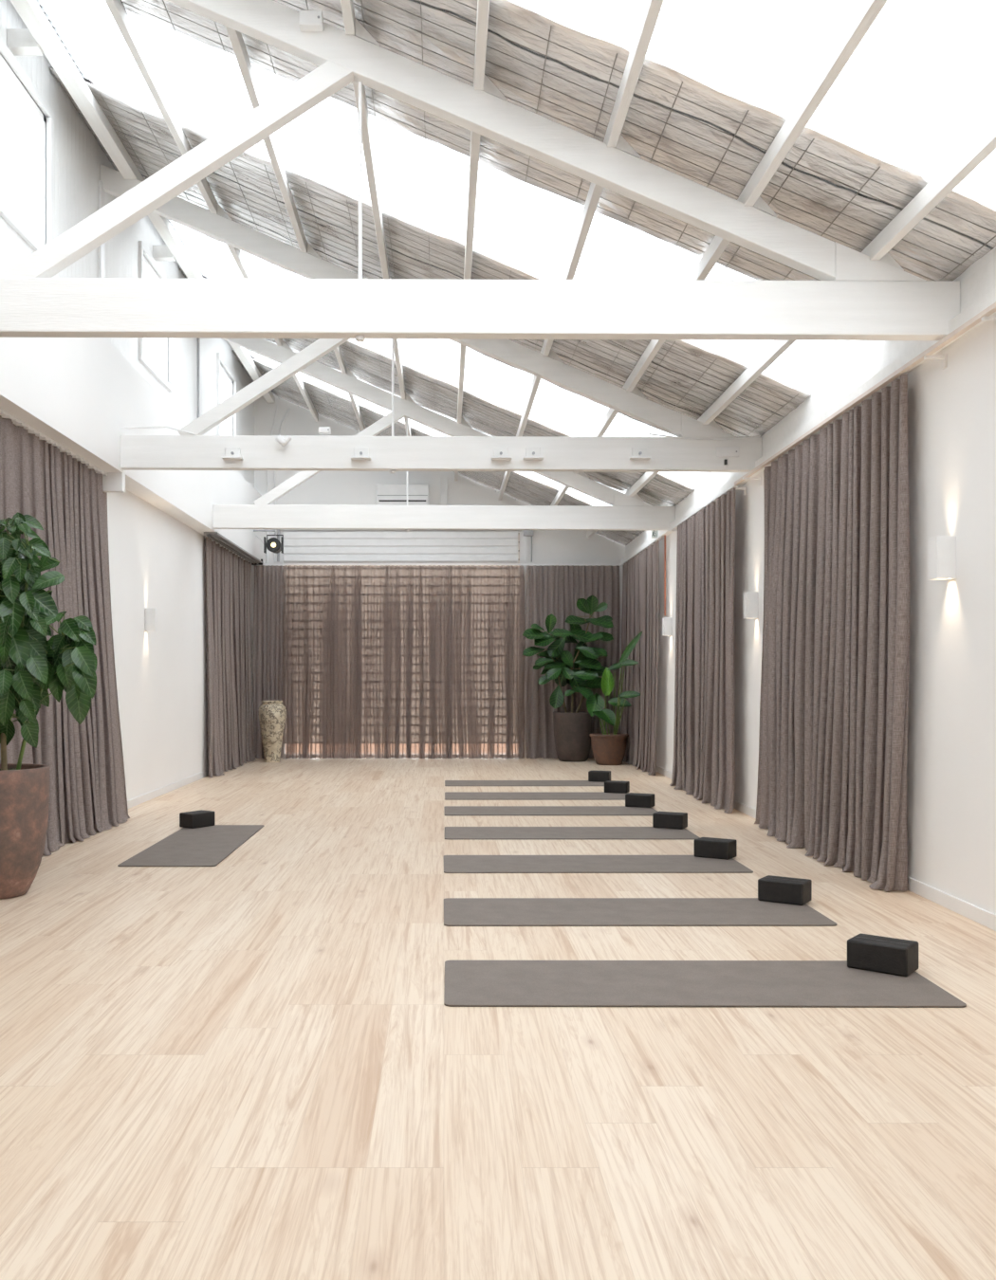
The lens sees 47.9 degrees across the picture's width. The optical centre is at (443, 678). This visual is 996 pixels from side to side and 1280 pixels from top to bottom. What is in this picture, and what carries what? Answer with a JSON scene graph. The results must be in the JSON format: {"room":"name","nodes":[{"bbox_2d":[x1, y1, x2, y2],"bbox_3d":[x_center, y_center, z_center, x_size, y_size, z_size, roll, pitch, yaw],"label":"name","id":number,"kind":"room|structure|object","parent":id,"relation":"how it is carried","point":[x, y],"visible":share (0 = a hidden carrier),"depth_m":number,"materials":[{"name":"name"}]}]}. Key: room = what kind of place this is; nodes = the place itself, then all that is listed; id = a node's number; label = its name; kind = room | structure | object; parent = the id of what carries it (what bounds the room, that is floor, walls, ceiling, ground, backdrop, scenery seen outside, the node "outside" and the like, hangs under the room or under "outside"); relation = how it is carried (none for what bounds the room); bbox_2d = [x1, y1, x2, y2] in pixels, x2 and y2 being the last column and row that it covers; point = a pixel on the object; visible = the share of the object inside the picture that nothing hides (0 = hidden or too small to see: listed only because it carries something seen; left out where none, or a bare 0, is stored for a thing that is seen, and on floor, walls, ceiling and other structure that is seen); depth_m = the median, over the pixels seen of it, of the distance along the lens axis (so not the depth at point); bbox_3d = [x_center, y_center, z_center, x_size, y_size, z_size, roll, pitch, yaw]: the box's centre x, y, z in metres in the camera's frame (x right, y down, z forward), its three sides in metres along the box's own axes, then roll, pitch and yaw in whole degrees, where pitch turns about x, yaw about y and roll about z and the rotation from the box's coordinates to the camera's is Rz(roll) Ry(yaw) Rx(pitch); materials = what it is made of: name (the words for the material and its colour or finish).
{"room":"exercise studio","nodes":[
{"label":"exercise studio","id":0,"kind":"room"},
{"bbox_2d":[0,414,251,800],"bbox_3d":[-2.849,-0.249,6.639,0.258,2.738,18.375,0,0,0],"label":"wall","id":1,"kind":"structure","parent":0,"point":[156,560],"depth_m":10.61,"materials":[{"name":"white paint"}]},
{"bbox_2d":[102,472,125,492],"bbox_3d":[-2.623,-1.546,8.820,0.195,0.144,0.078,0,0,0],"label":"trim","id":2,"kind":"structure","parent":1,"relation":"attached to","point":[114,482],"depth_m":8.78,"materials":[{"name":"white paint"}]},
{"bbox_2d":[145,608,157,631],"bbox_3d":[-2.672,-0.536,10.212,0.094,0.202,0.094,0,0,0],"label":"wall sconce","id":3,"kind":"object","parent":1,"relation":"attached to","point":[151,614],"visible":1,"depth_m":10.16,"materials":[{"name":"white ceramic"}]},
{"bbox_2d":[127,769,208,808],"bbox_3d":[-2.713,1.085,6.639,0.014,0.070,18.375,0,0,0],"label":"baseboard","id":4,"kind":"structure","parent":1,"relation":"attached to","point":[133,802],"depth_m":10.84,"materials":[{"name":"white wood"}]},
{"bbox_2d":[0,0,254,487],"bbox_3d":[-2.828,-3.390,6.639,0.299,1.710,18.375,0,0,0],"label":"wall","id":5,"kind":"structure","parent":0,"point":[78,157],"depth_m":8.24,"materials":[{"name":"white paint"}]},
{"bbox_2d":[0,36,53,251],"bbox_3d":[-2.684,-3.318,7.027,0.072,1.041,1.127,0,0,0],"label":"window","id":6,"kind":"structure","parent":5,"relation":"in","point":[18,76],"depth_m":7.41,"materials":[{"name":"white metal"}]},
{"bbox_2d":[98,180,104,277],"bbox_3d":[-2.669,-3.204,8.722,0.021,1.319,0.098,0,0,0],"label":"trim","id":7,"kind":"structure","parent":5,"relation":"attached to","point":[100,184],"depth_m":8.67,"materials":[{"name":"white paint"}]},
{"bbox_2d":[138,240,172,392],"bbox_3d":[-2.684,-3.318,10.368,0.072,1.041,1.127,0,0,0],"label":"window","id":8,"kind":"structure","parent":5,"relation":"in","point":[144,256],"depth_m":10.32,"materials":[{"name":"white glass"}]},
{"bbox_2d":[197,337,199,418],"bbox_3d":[-2.648,-3.184,12.054,0.026,1.257,0.026,0,0,23],"label":"conduit pipe","id":9,"kind":"object","parent":5,"relation":"attached to","point":[197,338],"visible":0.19,"depth_m":12.04,"materials":[{"name":"grey metal"}]},
{"bbox_2d":[199,338,201,416],"bbox_3d":[-2.669,-3.204,12.250,0.021,1.319,0.098,0,0,0],"label":"trim","id":10,"kind":"structure","parent":5,"relation":"attached to","point":[200,339],"depth_m":12.22,"materials":[{"name":"white paint"}]},
{"bbox_2d":[216,352,236,435],"bbox_3d":[-2.684,-3.318,13.730,0.072,1.041,1.107,0,0,0],"label":"window","id":11,"kind":"structure","parent":5,"relation":"in","point":[225,369],"depth_m":13.73,"materials":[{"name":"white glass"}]},
{"bbox_2d":[0,233,265,563],"bbox_3d":[-2.751,-2.076,6.639,0.453,0.917,18.375,0,0,0],"label":"wall","id":12,"kind":"structure","parent":0,"point":[79,393],"depth_m":8.28,"materials":[{"name":"white paint"}]},
{"bbox_2d":[0,407,107,475],"bbox_3d":[-2.656,-1.599,6.296,0.046,0.034,5.145,0,0,0],"label":"track","id":13,"kind":"object","parent":12,"relation":"attached to","point":[5,414],"visible":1,"depth_m":7.49,"materials":[{"name":"white metal"}]},
{"bbox_2d":[0,415,129,855],"bbox_3d":[-2.576,-0.238,6.308,0.235,2.708,5.226,0,0,0],"label":"curtain","id":14,"kind":"object","parent":13,"relation":"hanging from","point":[87,789],"visible":0.64,"depth_m":7.84,"materials":[{"name":"grey fabric"}]},
{"bbox_2d":[203,531,262,565],"bbox_3d":[-2.579,-1.610,13.916,0.149,0.077,3.136,0,0,0],"label":"sliding rail","id":15,"kind":"object","parent":12,"relation":"attached to","point":[214,536],"visible":1,"depth_m":13.60,"materials":[{"name":"grey metal"}]},
{"bbox_2d":[253,530,283,553],"bbox_3d":[-2.319,-1.809,14.830,0.409,0.321,0.339,0,0,0],"label":"spotlight","id":16,"kind":"object","parent":12,"relation":"attached to","point":[273,544],"visible":1,"depth_m":14.67,"materials":[{"name":"black plastic"}]},
{"bbox_2d":[204,535,660,565],"bbox_3d":[-0.098,-1.595,14.120,5.192,0.022,3.053,0,0,0],"label":"track","id":17,"kind":"object","parent":12,"relation":"attached to","point":[658,538],"visible":0.77,"depth_m":15.62,"materials":[{"name":"white metal"}]},
{"bbox_2d":[205,536,255,777],"bbox_3d":[-2.626,-0.238,14.043,0.186,2.708,2.982,0,0,0],"label":"curtain","id":18,"kind":"object","parent":17,"relation":"hanging from","point":[228,576],"visible":1,"depth_m":13.61,"materials":[{"name":"grey fabric"}]},
{"bbox_2d":[252,565,286,758],"bbox_3d":[-2.430,-0.230,15.575,0.465,2.692,0.138,0,0,-6],"label":"curtain","id":19,"kind":"object","parent":17,"relation":"hanging from","point":[268,591],"visible":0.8,"depth_m":15.60,"materials":[{"name":"grey fabric"}]},
{"bbox_2d":[283,565,525,759],"bbox_3d":[-0.545,-0.230,15.582,3.375,2.692,0.220,0,0,-1],"label":"curtain","id":20,"kind":"object","parent":17,"relation":"hanging from","point":[341,727],"visible":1,"depth_m":15.60,"materials":[{"name":"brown fabric"}]},
{"bbox_2d":[524,565,621,758],"bbox_3d":[1.808,-0.230,15.602,1.373,2.692,0.179,0,0,0],"label":"curtain","id":21,"kind":"object","parent":17,"relation":"hanging from","point":[556,590],"visible":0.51,"depth_m":15.61,"materials":[{"name":"grey fabric"}]},
{"bbox_2d":[620,540,658,775],"bbox_3d":[2.436,-0.230,14.150,0.145,2.692,2.878,0,0,1],"label":"curtain","id":22,"kind":"object","parent":17,"relation":"hanging from","point":[640,575],"visible":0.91,"depth_m":13.68,"materials":[{"name":"grey fabric"}]},
{"bbox_2d":[36,0,255,359],"bbox_3d":[-2.741,-4.254,6.737,0.618,0.296,18.571,0,0,0],"label":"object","id":23,"kind":"structure","parent":0,"point":[44,6],"depth_m":7.48,"materials":[{"name":"white wood"}]},
{"bbox_2d":[251,394,624,731],"bbox_3d":[-0.072,-1.600,15.925,5.811,5.440,0.196,0,0,0],"label":"wall","id":24,"kind":"structure","parent":0,"point":[326,486],"depth_m":15.83,"materials":[{"name":"white paint"}]},
{"bbox_2d":[266,404,277,561],"bbox_3d":[-2.421,-2.757,15.798,0.168,2.218,0.024,0,0,0],"label":"conduit pipe","id":25,"kind":"object","parent":24,"relation":"attached to","point":[277,405],"visible":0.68,"depth_m":15.79,"materials":[{"name":"white plastic"}]},
{"bbox_2d":[273,407,290,562],"bbox_3d":[-2.288,-2.734,15.798,0.236,2.171,0.032,0,0,0],"label":"conduit pipe","id":26,"kind":"object","parent":24,"relation":"attached to","point":[288,409],"visible":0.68,"depth_m":15.79,"materials":[{"name":"white plastic"}]},
{"bbox_2d":[279,529,520,530],"bbox_3d":[-0.618,-2.123,15.782,3.400,0.062,0.087,0,0,0],"label":"rail","id":27,"kind":"object","parent":24,"relation":"attached to","point":[280,529],"visible":0.29,"depth_m":15.81,"materials":[{"name":"white metal"}]},
{"bbox_2d":[276,529,279,561],"bbox_3d":[-2.329,-1.906,15.749,0.037,0.515,0.037,0,0,23],"label":"conduit pipe","id":28,"kind":"object","parent":27,"relation":"attached to","point":[278,530],"visible":0.4,"depth_m":15.73,"materials":[{"name":"grey metal"}]},
{"bbox_2d":[283,530,518,563],"bbox_3d":[-0.608,-1.855,15.797,3.318,0.453,0.058,0,0,0],"label":"roller shutter","id":29,"kind":"object","parent":24,"relation":"attached to","point":[299,546],"visible":0.92,"depth_m":15.77,"materials":[{"name":"white metal"}]},
{"bbox_2d":[275,532,527,757],"bbox_3d":[-0.598,-0.475,15.871,3.544,3.191,0.147,0,0,0],"label":"door","id":30,"kind":"structure","parent":24,"relation":"in","point":[521,539],"depth_m":15.90,"materials":[{"name":"white"}]},
{"bbox_2d":[375,483,429,505],"bbox_3d":[-0.577,-2.545,15.716,0.742,0.350,0.220,0,0,0],"label":"air conditioner","id":31,"kind":"object","parent":24,"relation":"attached to","point":[386,494],"visible":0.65,"depth_m":15.61,"materials":[{"name":"white plastic"}]},
{"bbox_2d":[439,477,447,505],"bbox_3d":[0.000,-2.473,15.797,0.103,0.721,0.058,0,0,0],"label":"trim","id":32,"kind":"structure","parent":24,"relation":"attached to","point":[443,481],"depth_m":15.77,"materials":[{"name":"white wood"}]},
{"bbox_2d":[523,530,532,562],"bbox_3d":[1.190,-1.880,15.787,0.134,0.464,0.077,0,0,0],"label":"junction box","id":33,"kind":"object","parent":24,"relation":"attached to","point":[526,533],"visible":0.76,"depth_m":15.80,"materials":[{"name":"grey metal"}]},
{"bbox_2d":[0,757,995,1279],"bbox_3d":[0.000,1.197,6.664,6.182,0.155,19.012,0,0,0],"label":"floor","id":34,"kind":"structure","parent":0,"point":[253,1065],"depth_m":3.19,"materials":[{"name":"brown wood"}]},
{"bbox_2d":[0,512,97,899],"bbox_3d":[-2.150,0.128,5.780,0.834,1.985,0.520,0,0,0],"label":"potted plant","id":35,"kind":"object","parent":34,"relation":"on","point":[30,665],"visible":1,"depth_m":5.66,"materials":[{"name":"green plant"}]},
{"bbox_2d":[117,824,264,866],"bbox_3d":[-1.651,1.116,7.566,0.584,0.006,1.842,0,0,0],"label":"yoga mat","id":36,"kind":"object","parent":34,"relation":"on","point":[209,846],"visible":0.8,"depth_m":7.42,"materials":[{"name":"grey rubber"}]},
{"bbox_2d":[179,809,214,828],"bbox_3d":[-1.854,1.058,8.408,0.150,0.109,0.226,0,0,34],"label":"block","id":37,"kind":"object","parent":36,"relation":"on","point":[201,818],"visible":1,"depth_m":8.34,"materials":[{"name":"black plastic"}]},
{"bbox_2d":[257,700,286,762],"bbox_3d":[-2.303,0.709,15.014,0.376,0.822,0.376,0,0,0],"label":"floor vase","id":38,"kind":"object","parent":34,"relation":"on","point":[272,714],"visible":1,"depth_m":14.89,"materials":[{"name":"beige ceramic"}]},
{"bbox_2d":[444,780,603,786],"bbox_3d":[0.904,1.116,11.915,1.785,0.006,0.614,0,0,0],"label":"yoga mat","id":39,"kind":"object","parent":34,"relation":"on","point":[447,782],"visible":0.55,"depth_m":11.82,"materials":[{"name":"grey rubber"}]},
{"bbox_2d":[587,770,610,782],"bbox_3d":[1.687,1.058,12.112,0.226,0.109,0.150,0,0,18],"label":"block","id":40,"kind":"object","parent":39,"relation":"on","point":[593,776],"visible":0.84,"depth_m":12.05,"materials":[{"name":"black plastic"}]},
{"bbox_2d":[444,792,628,800],"bbox_3d":[0.902,1.116,10.624,1.785,0.006,0.622,0,0,0],"label":"yoga mat","id":41,"kind":"object","parent":34,"relation":"on","point":[448,795],"visible":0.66,"depth_m":10.50,"materials":[{"name":"grey rubber"}]},
{"bbox_2d":[603,780,629,793],"bbox_3d":[1.687,1.058,10.914,0.226,0.109,0.150,0,0,20],"label":"block","id":42,"kind":"object","parent":41,"relation":"on","point":[610,786],"visible":1,"depth_m":10.85,"materials":[{"name":"black plastic"}]},
{"bbox_2d":[443,805,657,815],"bbox_3d":[0.897,1.116,9.427,1.785,0.006,0.617,0,0,0],"label":"yoga mat","id":43,"kind":"object","parent":34,"relation":"on","point":[448,810],"visible":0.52,"depth_m":9.38,"materials":[{"name":"grey rubber"}]},
{"bbox_2d":[624,792,654,807],"bbox_3d":[1.702,1.058,9.710,0.226,0.109,0.150,0,0,26],"label":"block","id":44,"kind":"object","parent":43,"relation":"on","point":[631,799],"visible":1,"depth_m":9.64,"materials":[{"name":"black plastic"}]},
{"bbox_2d":[522,594,613,761],"bbox_3d":[1.670,-0.003,15.159,1.242,2.247,0.602,0,0,0],"label":"potted plant","id":45,"kind":"object","parent":34,"relation":"on","point":[572,730],"visible":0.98,"depth_m":15.05,"materials":[{"name":"green plant"}]},
{"bbox_2d":[444,826,699,839],"bbox_3d":[0.897,1.116,8.079,1.785,0.006,0.617,0,0,0],"label":"yoga mat","id":46,"kind":"object","parent":34,"relation":"on","point":[450,832],"visible":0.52,"depth_m":8.05,"materials":[{"name":"grey rubber"}]},
{"bbox_2d":[652,811,687,829],"bbox_3d":[1.690,1.058,8.348,0.226,0.109,0.150,0,0,28],"label":"block","id":47,"kind":"object","parent":46,"relation":"on","point":[660,819],"visible":1,"depth_m":8.29,"materials":[{"name":"black plastic"}]},
{"bbox_2d":[443,855,752,873],"bbox_3d":[0.891,1.116,6.740,1.785,0.006,0.616,0,0,0],"label":"yoga mat","id":48,"kind":"object","parent":34,"relation":"on","point":[452,864],"visible":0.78,"depth_m":6.66,"materials":[{"name":"grey rubber"}]},
{"bbox_2d":[693,837,735,859],"bbox_3d":[1.692,1.058,6.978,0.226,0.109,0.150,0,0,34],"label":"block","id":49,"kind":"object","parent":48,"relation":"on","point":[703,847],"visible":1,"depth_m":6.92,"materials":[{"name":"black plastic"}]},
{"bbox_2d":[585,631,641,765],"bbox_3d":[2.268,0.264,14.255,0.550,1.712,1.148,0,0,-20],"label":"potted plant","id":50,"kind":"object","parent":34,"relation":"on","point":[608,748],"visible":0.99,"depth_m":14.42,"materials":[{"name":"green plant"}]},
{"bbox_2d":[443,897,836,926],"bbox_3d":[0.892,1.116,5.359,1.785,0.006,0.610,0,0,0],"label":"yoga mat","id":51,"kind":"object","parent":34,"relation":"on","point":[457,911],"visible":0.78,"depth_m":5.34,"materials":[{"name":"grey rubber"}]},
{"bbox_2d":[757,875,811,905],"bbox_3d":[1.704,1.058,5.594,0.226,0.109,0.150,0,0,35],"label":"block","id":52,"kind":"object","parent":51,"relation":"on","point":[789,890],"visible":1,"depth_m":5.54,"materials":[{"name":"black plastic"}]},
{"bbox_2d":[443,960,966,1007],"bbox_3d":[0.895,1.116,4.110,1.785,0.006,0.606,0,0,0],"label":"yoga mat","id":53,"kind":"object","parent":34,"relation":"on","point":[467,983],"visible":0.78,"depth_m":4.04,"materials":[{"name":"grey rubber"}]},
{"bbox_2d":[846,932,917,976],"bbox_3d":[1.681,1.058,4.289,0.226,0.109,0.150,0,0,39],"label":"block","id":54,"kind":"object","parent":53,"relation":"on","point":[891,956],"visible":1,"depth_m":4.23,"materials":[{"name":"black plastic"}]},
{"bbox_2d":[634,246,995,914],"bbox_3d":[2.603,-0.450,6.639,0.258,3.140,18.379,0,0,1],"label":"wall","id":55,"kind":"structure","parent":0,"point":[951,755],"depth_m":5.51,"materials":[{"name":"white paint"}]},
{"bbox_2d":[100,164,762,473],"bbox_3d":[-0.097,-2.810,8.769,5.160,2.406,0.093,0,0,0],"label":"roof truss","id":56,"kind":"object","parent":55,"relation":"attached to","point":[184,451],"visible":0.77,"depth_m":8.72,"materials":[{"name":"white wood"}]},
{"bbox_2d":[7,0,274,402],"bbox_3d":[-2.534,-3.930,6.639,0.288,0.113,18.355,0,0,0],"label":"rafter","id":57,"kind":"structure","parent":56,"relation":"on","point":[39,37],"depth_m":7.64,"materials":[{"name":"white wood"}]},
{"bbox_2d":[120,425,195,435],"bbox_3d":[-2.223,-1.929,8.720,0.582,0.068,0.048,0,0,0],"label":"cable","id":58,"kind":"object","parent":56,"relation":"attached to","point":[162,426],"visible":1,"depth_m":8.70,"materials":[{"name":"white plastic"}]},
{"bbox_2d":[104,0,318,421],"bbox_3d":[-1.736,-3.645,6.639,0.161,0.136,18.355,0,0,0],"label":"rafter","id":59,"kind":"structure","parent":56,"relation":"on","point":[116,8],"depth_m":7.21,"materials":[{"name":"white wood"}]},
{"bbox_2d":[49,66,810,437],"bbox_3d":[-0.080,-3.025,8.678,5.195,2.255,2.236,0,0,0],"label":"mats","id":60,"kind":"object","parent":59,"relation":"attached to","point":[685,377],"visible":0.46,"depth_m":8.18,"materials":[{"name":"brown wicker"}]},
{"bbox_2d":[178,266,694,506],"bbox_3d":[-0.062,-3.019,11.980,5.223,2.267,1.448,0,0,0],"label":"mats","id":61,"kind":"object","parent":59,"relation":"attached to","point":[374,368],"visible":0.55,"depth_m":11.91,"materials":[{"name":"brown wicker"}]},
{"bbox_2d":[231,349,643,546],"bbox_3d":[-0.044,-3.014,14.955,5.257,2.284,1.744,0,0,0],"label":"mats","id":62,"kind":"object","parent":59,"relation":"attached to","point":[328,404],"visible":0.44,"depth_m":14.85,"materials":[{"name":"brown wicker"}]},
{"bbox_2d":[120,0,995,281],"bbox_3d":[-0.098,-3.035,5.500,5.154,2.240,1.564,0,0,0],"label":"mats","id":63,"kind":"object","parent":59,"relation":"attached to","point":[830,188],"visible":0.52,"depth_m":5.21,"materials":[{"name":"brown wicker"}]},
{"bbox_2d":[220,447,242,459],"bbox_3d":[-1.642,-1.749,8.680,0.155,0.093,0.082,0,0,0],"label":"uplight","id":64,"kind":"object","parent":56,"relation":"attached to","point":[231,453],"visible":1,"depth_m":8.69,"materials":[{"name":"white metal"}]},
{"bbox_2d":[274,435,291,445],"bbox_3d":[-1.243,-1.842,8.674,0.125,0.085,0.094,0,0,0],"label":"spotlight","id":65,"kind":"object","parent":56,"relation":"attached to","point":[283,442],"visible":1,"depth_m":8.63,"materials":[{"name":"white plastic"}]},
{"bbox_2d":[225,26,365,431],"bbox_3d":[-1.035,-3.344,6.639,0.161,0.136,18.355,0,0,0],"label":"rafter","id":66,"kind":"structure","parent":56,"relation":"on","point":[236,39],"depth_m":7.30,"materials":[{"name":"white wood"}]},
{"bbox_2d":[318,426,330,434],"bbox_3d":[-0.932,-1.938,8.740,0.088,0.046,0.062,0,0,0],"label":"junction box","id":67,"kind":"object","parent":56,"relation":"on","point":[321,429],"visible":1,"depth_m":8.71,"materials":[{"name":"white plastic"}]},
{"bbox_2d":[350,447,370,459],"bbox_3d":[-0.643,-1.749,8.680,0.154,0.093,0.082,0,0,0],"label":"uplight","id":68,"kind":"object","parent":56,"relation":"attached to","point":[359,453],"visible":1,"depth_m":8.69,"materials":[{"name":"white metal"}]},
{"bbox_2d":[340,0,415,436],"bbox_3d":[-0.386,-3.065,6.639,0.161,0.136,18.355,0,0,0],"label":"rafter","id":69,"kind":"structure","parent":56,"relation":"on","point":[352,26],"depth_m":6.73,"materials":[{"name":"white wood"}]},
{"bbox_2d":[454,0,507,481],"bbox_3d":[0.222,-2.803,6.639,0.161,0.136,18.355,0,0,0],"label":"rafter","id":70,"kind":"structure","parent":56,"relation":"on","point":[481,82],"depth_m":6.00,"materials":[{"name":"white wood"}]},
{"bbox_2d":[491,447,511,459],"bbox_3d":[0.444,-1.749,8.680,0.155,0.093,0.082,0,0,0],"label":"uplight","id":71,"kind":"object","parent":56,"relation":"attached to","point":[499,453],"visible":1,"depth_m":8.69,"materials":[{"name":"white metal"}]},
{"bbox_2d":[523,447,543,459],"bbox_3d":[0.695,-1.749,8.680,0.155,0.093,0.082,0,0,0],"label":"uplight","id":72,"kind":"object","parent":56,"relation":"attached to","point":[531,453],"visible":1,"depth_m":8.69,"materials":[{"name":"white metal"}]},
{"bbox_2d":[497,0,663,500],"bbox_3d":[0.851,-2.533,6.639,0.161,0.136,18.355,0,0,0],"label":"rafter","id":73,"kind":"structure","parent":56,"relation":"on","point":[650,10],"depth_m":5.24,"materials":[{"name":"white wood"}]},
{"bbox_2d":[629,447,650,459],"bbox_3d":[1.523,-1.749,8.680,0.155,0.093,0.082,0,0,0],"label":"uplight","id":74,"kind":"object","parent":56,"relation":"attached to","point":[637,453],"visible":1,"depth_m":8.69,"materials":[{"name":"white metal"}]},
{"bbox_2d":[648,433,760,439],"bbox_3d":[2.030,-1.883,8.712,0.867,0.058,0.022,0,0,0],"label":"cable","id":75,"kind":"object","parent":56,"relation":"attached to","point":[649,433],"visible":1,"depth_m":8.70,"materials":[{"name":"white plastic"}]},
{"bbox_2d":[549,0,887,505],"bbox_3d":[1.500,-2.254,6.639,0.161,0.136,18.355,0,0,0],"label":"rafter","id":76,"kind":"structure","parent":56,"relation":"on","point":[865,12],"depth_m":4.67,"materials":[{"name":"white wood"}]},
{"bbox_2d":[715,446,739,464],"bbox_3d":[2.211,-1.733,8.705,0.175,0.138,0.033,0,0,0],"label":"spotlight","id":77,"kind":"object","parent":56,"relation":"attached to","point":[721,451],"visible":1,"depth_m":8.69,"materials":[{"name":"white plastic"}]},
{"bbox_2d":[585,114,995,538],"bbox_3d":[2.097,-1.997,6.639,0.161,0.136,18.355,0,0,0],"label":"rafter","id":78,"kind":"structure","parent":56,"relation":"on","point":[982,143],"depth_m":4.97,"materials":[{"name":"white wood"}]},
{"bbox_2d":[212,338,675,531],"bbox_3d":[-0.077,-2.810,12.248,5.199,2.406,0.093,0,0,0],"label":"roof truss","id":79,"kind":"object","parent":55,"relation":"attached to","point":[625,512],"visible":0.84,"depth_m":12.20,"materials":[{"name":"white wood"}]},
{"bbox_2d":[0,0,959,342],"bbox_3d":[-0.116,-2.810,5.339,5.123,2.406,0.093,0,0,0],"label":"roof truss","id":80,"kind":"object","parent":55,"relation":"attached to","point":[855,297],"visible":0.91,"depth_m":5.29,"materials":[{"name":"white wood"}]},
{"bbox_2d":[298,10,323,31],"bbox_3d":[-0.624,-3.095,5.262,0.108,0.072,0.062,0,0,0],"label":"ceiling sensor","id":81,"kind":"object","parent":80,"relation":"attached to","point":[308,20],"visible":1,"depth_m":5.24,"materials":[{"name":"white plastic"}]},
{"bbox_2d":[651,530,658,538],"bbox_3d":[2.421,-1.659,12.851,0.072,0.102,0.033,0,0,0],"label":"exit sign","id":82,"kind":"object","parent":55,"relation":"attached to","point":[654,534],"visible":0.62,"depth_m":12.84,"materials":[{"name":"white plastic"}]},
{"bbox_2d":[663,534,665,615],"bbox_3d":[2.500,-1.164,12.642,0.018,0.907,0.018,0,0,23],"label":"conduit pipe","id":83,"kind":"object","parent":55,"relation":"attached to","point":[665,535],"visible":1,"depth_m":12.63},
{"bbox_2d":[661,617,671,636],"bbox_3d":[2.491,-0.579,12.495,0.094,0.202,0.094,0,0,0],"label":"wall sconce","id":84,"kind":"object","parent":55,"relation":"attached to","point":[666,621],"visible":1,"depth_m":12.45,"materials":[{"name":"white ceramic"}]},
{"bbox_2d":[668,483,745,531],"bbox_3d":[2.462,-1.564,10.643,0.120,0.085,2.823,0,0,0],"label":"track","id":85,"kind":"object","parent":55,"relation":"attached to","point":[723,492],"visible":0.7,"depth_m":10.14,"materials":[{"name":"white metal"}]},
{"bbox_2d":[669,487,734,813],"bbox_3d":[2.392,-0.230,10.507,0.179,2.692,2.554,0,0,0],"label":"curtain","id":86,"kind":"object","parent":85,"relation":"hanging from","point":[704,731],"visible":1,"depth_m":10.16,"materials":[{"name":"grey fabric"}]},
{"bbox_2d":[743,592,757,618],"bbox_3d":[2.451,-0.582,8.938,0.094,0.202,0.094,0,0,0],"label":"wall sconce","id":87,"kind":"object","parent":55,"relation":"attached to","point":[750,599],"visible":1,"depth_m":8.89,"materials":[{"name":"white ceramic"}]},
{"bbox_2d":[621,256,995,562],"bbox_3d":[2.468,-1.780,6.639,0.012,0.180,18.376,0,0,1],"label":"trim","id":88,"kind":"structure","parent":55,"relation":"attached to","point":[982,281],"depth_m":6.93,"materials":[{"name":"white wood"}]},
{"bbox_2d":[656,766,995,931],"bbox_3d":[2.467,1.085,6.639,0.014,0.070,18.376,0,0,1],"label":"baseboard","id":89,"kind":"structure","parent":55,"relation":"attached to","point":[978,915],"depth_m":5.47,"materials":[{"name":"white wood"}]},
{"bbox_2d":[733,301,995,486],"bbox_3d":[2.421,-1.564,6.346,0.152,0.085,5.635,0,0,0],"label":"track","id":90,"kind":"object","parent":55,"relation":"attached to","point":[982,316],"visible":1,"depth_m":5.86,"materials":[{"name":"white metal"}]},
{"bbox_2d":[753,373,910,891],"bbox_3d":[2.368,-0.230,7.144,0.215,2.692,2.788,0,0,0],"label":"curtain","id":91,"kind":"object","parent":90,"relation":"hanging from","point":[832,768],"visible":1,"depth_m":6.62,"materials":[{"name":"grey fabric"}]},
{"bbox_2d":[928,536,955,580],"bbox_3d":[2.413,-0.582,5.419,0.094,0.202,0.094,0,0,0],"label":"wall sconce","id":92,"kind":"object","parent":55,"relation":"attached to","point":[941,550],"visible":1,"depth_m":5.37,"materials":[{"name":"white metal"}]},
{"label":"outside","id":93,"kind":"structure","parent":0,"visible":0},
{"bbox_2d":[285,743,516,753],"bbox_3d":[0.000,1.325,23.002,18.000,0.090,13.650,0,0,0],"label":"paving","id":94,"kind":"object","parent":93,"point":[401,743],"depth_m":20.40,"materials":[{"name":"ceramic"}]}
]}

